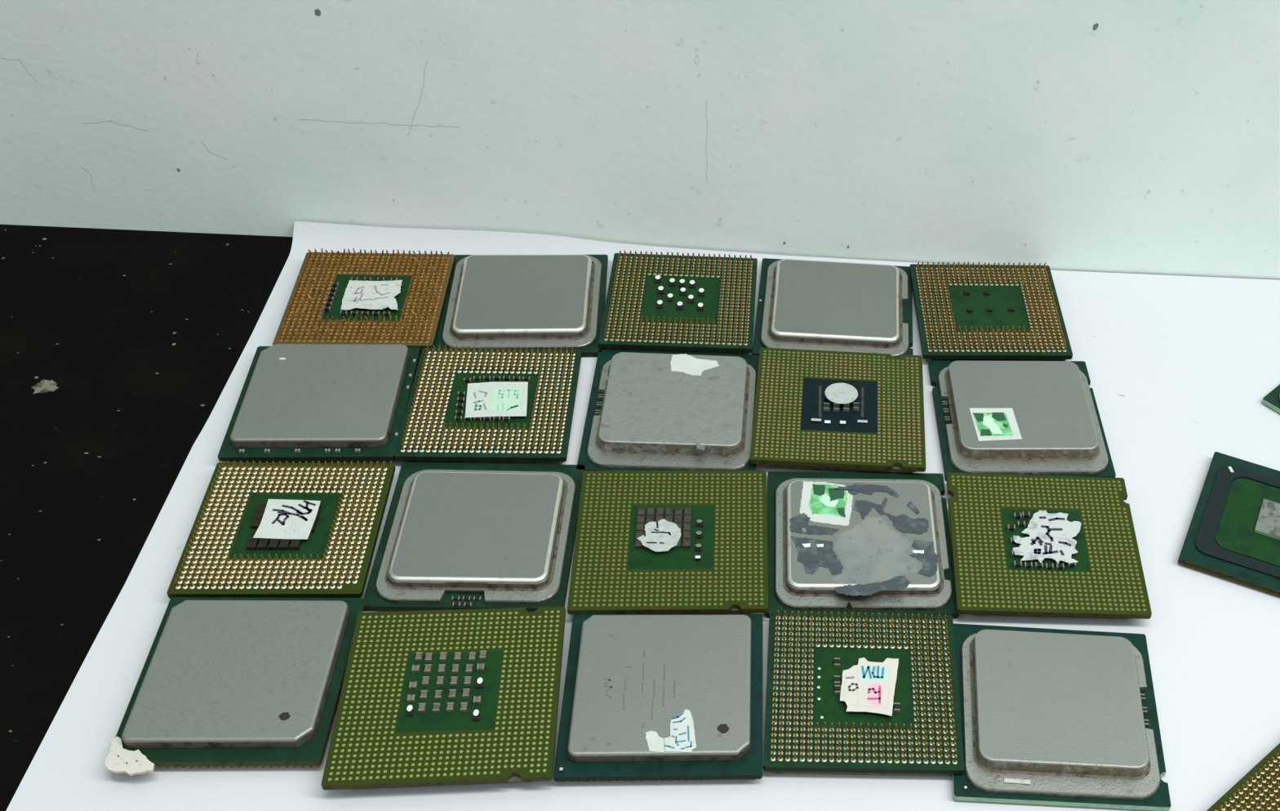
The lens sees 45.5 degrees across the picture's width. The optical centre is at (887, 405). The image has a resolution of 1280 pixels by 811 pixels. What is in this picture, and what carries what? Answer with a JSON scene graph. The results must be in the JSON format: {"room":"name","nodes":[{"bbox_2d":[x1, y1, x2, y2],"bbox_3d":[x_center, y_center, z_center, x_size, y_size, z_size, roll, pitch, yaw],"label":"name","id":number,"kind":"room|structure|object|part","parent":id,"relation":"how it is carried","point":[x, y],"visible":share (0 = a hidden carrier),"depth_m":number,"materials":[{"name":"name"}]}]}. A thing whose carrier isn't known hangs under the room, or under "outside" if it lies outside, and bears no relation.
{"room":"electronics workshop","nodes":[
{"label":"electronics workshop","id":0,"kind":"room"},
{"bbox_2d":[0,0,1279,279],"bbox_3d":[-0.062,-0.645,-0.130,1.600,1.630,0.060,2,42,-4],"label":"wall","id":1,"kind":"structure","parent":0,"point":[1131,136],"depth_m":0.35,"materials":[{"name":"paint"}]},
{"bbox_2d":[0,224,1279,810],"bbox_3d":[-0.024,0.171,0.162,1.816,0.028,0.713,5,42,0],"label":"table","id":2,"kind":"object","parent":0,"point":[118,348],"visible":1,"depth_m":0.32,"materials":[{"name":"black"}]},
{"bbox_2d":[6,221,1279,810],"bbox_3d":[0.030,0.041,0.289,0.363,0.005,0.263,5,42,0],"label":"paper sheet","id":3,"kind":"object","parent":2,"relation":"on","point":[1181,369],"visible":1,"depth_m":0.29,"materials":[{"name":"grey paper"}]},
{"bbox_2d":[105,596,364,775],"bbox_3d":[-0.115,0.049,0.263,0.035,0.004,0.039,1,42,-5],"label":"chip","id":4,"kind":"object","parent":3,"relation":"on","point":[223,681],"visible":1,"depth_m":0.26,"materials":[{"name":"grey metal"}]},
{"bbox_2d":[166,460,395,598],"bbox_3d":[-0.118,0.024,0.292,0.035,0.005,0.035,1,42,-5],"label":"chip","id":5,"kind":"object","parent":3,"relation":"on","point":[260,529],"visible":1,"depth_m":0.29,"materials":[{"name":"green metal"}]},
{"bbox_2d":[217,343,421,462],"bbox_3d":[-0.121,-0.002,0.319,0.035,0.004,0.036,0,42,-6],"label":"chip","id":6,"kind":"object","parent":3,"relation":"on","point":[312,402],"visible":1,"depth_m":0.32,"materials":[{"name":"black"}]},
{"bbox_2d":[272,248,455,354],"bbox_3d":[-0.121,-0.025,0.346,0.035,0.005,0.035,0,42,-6],"label":"chip","id":7,"kind":"object","parent":3,"relation":"on","point":[337,297],"visible":1,"depth_m":0.34,"materials":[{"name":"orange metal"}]},
{"bbox_2d":[320,606,565,790],"bbox_3d":[-0.077,0.052,0.265,0.038,0.005,0.038,-1,42,-7],"label":"chip","id":8,"kind":"object","parent":3,"relation":"on","point":[455,696],"visible":1,"depth_m":0.26,"materials":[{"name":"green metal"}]},
{"bbox_2d":[363,461,585,612],"bbox_3d":[-0.081,0.025,0.296,0.037,0.005,0.039,1,42,-5],"label":"chip","id":9,"kind":"object","parent":3,"relation":"on","point":[455,535],"visible":1,"depth_m":0.29,"materials":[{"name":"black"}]},
{"bbox_2d":[393,345,582,464],"bbox_3d":[-0.086,-0.001,0.323,0.035,0.005,0.035,1,42,-5],"label":"chip","id":10,"kind":"object","parent":3,"relation":"on","point":[465,405],"visible":1,"depth_m":0.32,"materials":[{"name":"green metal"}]},
{"bbox_2d":[434,254,608,355],"bbox_3d":[-0.086,-0.025,0.351,0.038,0.005,0.038,-1,42,-7],"label":"chip","id":11,"kind":"object","parent":3,"relation":"on","point":[517,301],"visible":1,"depth_m":0.35,"materials":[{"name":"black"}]},
{"bbox_2d":[553,613,762,782],"bbox_3d":[-0.040,0.051,0.268,0.036,0.004,0.036,1,42,-5],"label":"chip","id":12,"kind":"object","parent":3,"relation":"on","point":[647,697],"visible":1,"depth_m":0.27,"materials":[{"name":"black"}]},
{"bbox_2d":[664,712,692,749],"bbox_3d":[-0.036,0.057,0.259,0.005,0.001,0.008,7,42,1],"label":"print","id":13,"kind":"object","parent":12,"relation":"on","point":[677,726],"depth_m":0.26,"materials":[{"name":"blue"}]},
{"bbox_2d":[567,470,768,614],"bbox_3d":[-0.043,0.027,0.296,0.038,0.005,0.038,0,42,-6],"label":"chip","id":14,"kind":"object","parent":3,"relation":"on","point":[646,541],"visible":1,"depth_m":0.29,"materials":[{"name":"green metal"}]},
{"bbox_2d":[577,349,759,470],"bbox_3d":[-0.047,0.000,0.326,0.037,0.005,0.039,2,42,-4],"label":"chip","id":15,"kind":"object","parent":3,"relation":"on","point":[647,410],"visible":1,"depth_m":0.32,"materials":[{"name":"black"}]},
{"bbox_2d":[598,249,757,354],"bbox_3d":[-0.049,-0.025,0.354,0.035,0.005,0.035,2,42,-4],"label":"chip","id":16,"kind":"object","parent":3,"relation":"on","point":[668,303],"visible":1,"depth_m":0.35,"materials":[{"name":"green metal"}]},
{"bbox_2d":[751,257,913,357],"bbox_3d":[-0.013,-0.024,0.357,0.037,0.005,0.037,3,42,-3],"label":"chip","id":17,"kind":"object","parent":3,"relation":"on","point":[802,304],"visible":1,"depth_m":0.35,"materials":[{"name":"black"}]},
{"bbox_2d":[749,346,925,472],"bbox_3d":[-0.011,0.001,0.329,0.037,0.005,0.037,3,42,-3],"label":"chip","id":18,"kind":"object","parent":3,"relation":"on","point":[815,410],"visible":1,"depth_m":0.33,"materials":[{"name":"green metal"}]},
{"bbox_2d":[766,471,959,617],"bbox_3d":[-0.006,0.027,0.301,0.037,0.005,0.039,1,42,-5],"label":"chip","id":19,"kind":"object","parent":3,"relation":"on","point":[837,541],"visible":1,"depth_m":0.30,"materials":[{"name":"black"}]},
{"bbox_2d":[808,483,847,516],"bbox_3d":[-0.012,0.019,0.305,0.008,0.001,0.010,1,42,-5],"label":"print","id":20,"kind":"object","parent":19,"relation":"on","point":[824,500],"depth_m":0.31},
{"bbox_2d":[763,609,964,776],"bbox_3d":[-0.005,0.052,0.272,0.035,0.005,0.035,2,42,-4],"label":"chip","id":21,"kind":"object","parent":3,"relation":"on","point":[848,693],"visible":1,"depth_m":0.27,"materials":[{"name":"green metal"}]},
{"bbox_2d":[909,261,1072,362],"bbox_3d":[0.024,-0.023,0.359,0.035,0.005,0.035,0,42,-6],"label":"chip","id":22,"kind":"object","parent":3,"relation":"on","point":[964,312],"visible":1,"depth_m":0.36,"materials":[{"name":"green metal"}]},
{"bbox_2d":[928,360,1115,479],"bbox_3d":[0.029,0.002,0.333,0.037,0.005,0.038,0,42,-6],"label":"chip","id":23,"kind":"object","parent":3,"relation":"on","point":[1005,417],"visible":1,"depth_m":0.33,"materials":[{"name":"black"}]},
{"bbox_2d":[972,412,1013,435],"bbox_3d":[0.023,0.004,0.325,0.008,0.001,0.008,0,42,-6],"label":"print","id":24,"kind":"object","parent":23,"relation":"on","point":[984,424],"depth_m":0.33,"materials":[{"name":"green paper"}]},
{"bbox_2d":[946,471,1151,618],"bbox_3d":[0.032,0.029,0.303,0.038,0.005,0.038,2,42,-4],"label":"chip","id":25,"kind":"object","parent":3,"relation":"on","point":[1023,544],"visible":1,"depth_m":0.30,"materials":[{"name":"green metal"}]},
{"bbox_2d":[952,622,1171,810],"bbox_3d":[0.031,0.055,0.272,0.038,0.005,0.039,4,42,-2],"label":"chip","id":26,"kind":"object","parent":3,"relation":"on","point":[1055,717],"visible":1,"depth_m":0.27,"materials":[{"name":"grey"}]},
{"bbox_2d":[1177,451,1279,595],"bbox_3d":[0.082,0.026,0.312,0.035,0.003,0.035,17,43,13],"label":"chip","id":27,"kind":"object","parent":3,"relation":"on","point":[1233,532],"visible":1,"depth_m":0.31,"materials":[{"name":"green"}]},
{"bbox_3d":[0.082,0.025,0.312,0.031,0.001,0.028,17,43,13],"label":"black frame","id":28,"kind":"part","parent":27,"relation":"part of","materials":[{"name":"black"}]},
{"bbox_2d":[1206,742,1279,810],"bbox_3d":[0.079,0.073,0.258,0.035,0.005,0.035,-30,52,-33],"label":"chip","id":29,"kind":"object","parent":3,"relation":"on","point":[1259,789],"visible":1,"depth_m":0.26,"materials":[{"name":"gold metal"}]},
{"bbox_2d":[1262,384,1279,413],"bbox_3d":[0.113,-0.001,0.345,0.038,0.005,0.038,34,49,29],"label":"chip","id":30,"kind":"object","parent":3,"relation":"on","point":[1272,399],"visible":1,"depth_m":0.34,"materials":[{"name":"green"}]}
]}

